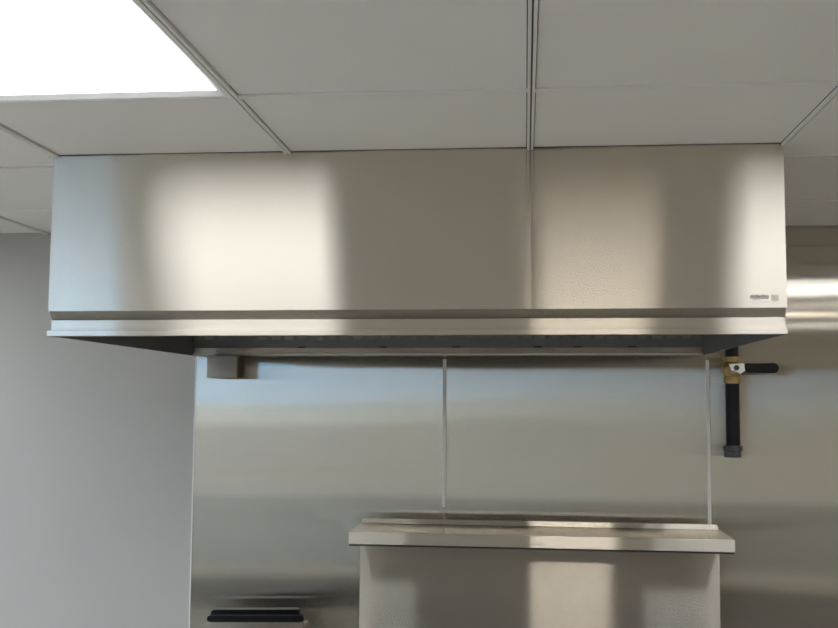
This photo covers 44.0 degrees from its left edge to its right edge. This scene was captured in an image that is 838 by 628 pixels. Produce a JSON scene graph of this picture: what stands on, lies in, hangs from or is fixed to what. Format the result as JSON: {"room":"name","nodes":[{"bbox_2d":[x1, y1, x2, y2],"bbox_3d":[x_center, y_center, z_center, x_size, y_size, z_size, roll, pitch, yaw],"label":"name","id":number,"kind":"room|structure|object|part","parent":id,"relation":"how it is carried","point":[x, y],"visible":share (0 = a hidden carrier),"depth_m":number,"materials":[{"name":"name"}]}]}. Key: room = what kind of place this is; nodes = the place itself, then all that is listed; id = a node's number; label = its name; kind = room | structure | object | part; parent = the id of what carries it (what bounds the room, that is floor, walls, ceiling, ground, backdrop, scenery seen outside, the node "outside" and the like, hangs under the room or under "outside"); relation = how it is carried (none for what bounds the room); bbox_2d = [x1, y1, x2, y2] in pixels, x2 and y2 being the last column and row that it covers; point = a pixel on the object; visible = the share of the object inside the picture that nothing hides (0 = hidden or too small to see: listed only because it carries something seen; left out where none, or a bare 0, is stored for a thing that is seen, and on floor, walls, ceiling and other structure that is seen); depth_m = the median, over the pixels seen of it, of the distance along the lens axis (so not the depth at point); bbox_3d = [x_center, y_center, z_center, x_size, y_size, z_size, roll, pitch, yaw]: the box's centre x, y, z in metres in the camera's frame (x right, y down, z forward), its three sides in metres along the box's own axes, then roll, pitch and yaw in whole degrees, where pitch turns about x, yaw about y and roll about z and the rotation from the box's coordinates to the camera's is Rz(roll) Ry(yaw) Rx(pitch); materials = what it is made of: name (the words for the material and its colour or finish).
{"room":"commercial kitchen","nodes":[
{"label":"commercial kitchen","id":0,"kind":"room"},
{"bbox_2d":[0,0,837,234],"bbox_3d":[-0.663,-0.665,0.400,10.800,0.143,7.147,0,-5,6],"label":"ceiling","id":1,"kind":"structure","parent":0,"point":[301,75],"depth_m":2.06,"materials":[{"name":"tile"}]},
{"bbox_2d":[0,0,229,101],"bbox_3d":[-0.716,-0.488,1.876,0.593,0.031,0.593,0,-5,6],"label":"recessed light","id":2,"kind":"object","parent":1,"relation":"in","point":[51,50],"visible":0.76,"depth_m":1.91,"materials":[{"name":"white plastic"}]},
{"bbox_2d":[47,142,787,355],"bbox_3d":[0.026,-0.128,3.178,1.836,0.470,1.220,0,-5,6],"label":"extractor hood","id":3,"kind":"object","parent":1,"relation":"hanging from","point":[669,249],"visible":1,"depth_m":2.58,"materials":[{"name":"metal"}]},
{"bbox_3d":[-0.885,-0.124,3.269,0.003,0.462,1.202,0,-5,6],"label":"panel","id":4,"kind":"part","parent":3,"relation":"part of","materials":[{"name":"metal"}]},
{"bbox_2d":[207,355,244,378],"bbox_3d":[-0.697,0.190,3.748,0.122,0.085,0.067,0,-5,6],"label":"box","id":5,"kind":"object","parent":3,"relation":"attached to","point":[218,366],"visible":1,"depth_m":3.72,"materials":[{"name":"metal"}]},
{"bbox_3d":[-0.337,-0.209,2.611,1.228,0.406,0.004,0,-5,6],"label":"panel","id":6,"kind":"part","parent":3,"relation":"part of","materials":[{"name":"metal"}]},
{"bbox_3d":[0.577,-0.212,2.520,0.606,0.402,0.003,0,-5,6],"label":"panel","id":7,"kind":"part","parent":3,"relation":"part of","materials":[{"name":"metal"}]},
{"bbox_3d":[0.938,-0.129,3.083,0.003,0.455,1.202,0,-5,6],"label":"panel","id":8,"kind":"part","parent":3,"relation":"part of","materials":[{"name":"metal"}]},
{"bbox_2d":[0,225,837,627],"bbox_3d":[-0.315,0.865,3.790,10.600,2.542,0.100,0,-5,6],"label":"wall","id":9,"kind":"structure","parent":0,"point":[96,439],"depth_m":3.85,"materials":[{"name":"paint"}]},
{"bbox_2d":[188,356,196,627],"bbox_3d":[-0.832,0.901,3.786,0.005,2.420,0.005,0,-5,6],"label":"trim","id":10,"kind":"structure","parent":9,"relation":"attached to","point":[195,356],"depth_m":3.81,"materials":[{"name":"silver metal"}]},
{"bbox_2d":[190,356,444,627],"bbox_3d":[-0.371,0.903,3.740,0.921,2.416,0.004,0,-5,6],"label":"sheet","id":11,"kind":"object","parent":9,"relation":"attached to","point":[291,456],"visible":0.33,"depth_m":3.77,"materials":[{"name":"metal"}]},
{"bbox_2d":[442,359,445,506],"bbox_3d":[0.091,0.427,3.729,0.012,0.530,0.003,0,-5,6],"label":"trim","id":12,"kind":"structure","parent":9,"relation":"attached to","point":[444,360],"depth_m":3.72,"materials":[{"name":"silver metal"}]},
{"bbox_2d":[444,355,707,523],"bbox_3d":[0.549,0.902,3.645,0.926,2.416,0.004,0,-5,6],"label":"sheet","id":13,"kind":"object","parent":9,"relation":"attached to","point":[580,438],"visible":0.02,"depth_m":3.68,"materials":[{"name":"metal"}]},
{"bbox_2d":[706,360,711,523],"bbox_3d":[1.009,1.134,3.575,0.012,1.950,0.003,0,-5,6],"label":"trim","id":14,"kind":"structure","parent":9,"relation":"attached to","point":[707,361],"depth_m":3.63,"materials":[{"name":"silver metal"}]},
{"bbox_2d":[707,228,837,627],"bbox_3d":[2.979,0.900,3.397,3.956,2.416,0.004,0,-5,6],"label":"sheet","id":15,"kind":"object","parent":9,"relation":"attached to","point":[778,501],"visible":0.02,"depth_m":3.60,"materials":[{"name":"metal"}]},
{"bbox_2d":[721,347,778,457],"bbox_3d":[1.137,0.090,3.579,0.180,0.807,0.096,0,-5,6],"label":"gas pipe","id":16,"kind":"object","parent":15,"relation":"attached to","point":[731,368],"visible":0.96,"depth_m":3.56,"materials":[{"name":"black metal"}]},
{"bbox_3d":[1.084,0.186,3.538,0.054,0.036,0.004,0,-5,6],"label":"lever plate","id":17,"kind":"part","parent":16,"relation":"part of","materials":[{"name":"silver metal"}]},
{"bbox_3d":[-0.678,1.891,0.237,10.600,0.100,7.047,0,-5,6],"label":"floor","id":18,"kind":"structure","parent":0,"visible":0},
{"bbox_2d":[207,607,308,627],"bbox_3d":[-0.593,1.545,3.254,0.349,1.092,0.730,0,-5,6],"label":"fryer","id":19,"kind":"object","parent":18,"relation":"on","point":[260,617],"visible":1,"depth_m":3.55,"materials":[{"name":"metal"}]},
{"bbox_2d":[349,517,734,627],"bbox_3d":[0.366,1.385,3.153,1.231,1.408,0.767,0,-5,6],"label":"range","id":20,"kind":"object","parent":18,"relation":"on","point":[415,572],"visible":1,"depth_m":3.54,"materials":[{"name":"metal"}]},
{"bbox_3d":[0.404,0.971,3.559,1.225,0.442,0.024,0,-5,6],"label":"riser panel","id":21,"kind":"part","parent":20,"relation":"part of","materials":[{"name":"metal"}]},
{"bbox_2d":[350,523,733,539],"bbox_3d":[0.397,0.739,3.462,1.231,0.032,0.256,0,-5,6],"label":"shelf","id":22,"kind":"object","parent":20,"relation":"attached to","point":[364,531],"depth_m":3.44,"materials":[{"name":"metal"}]}
]}

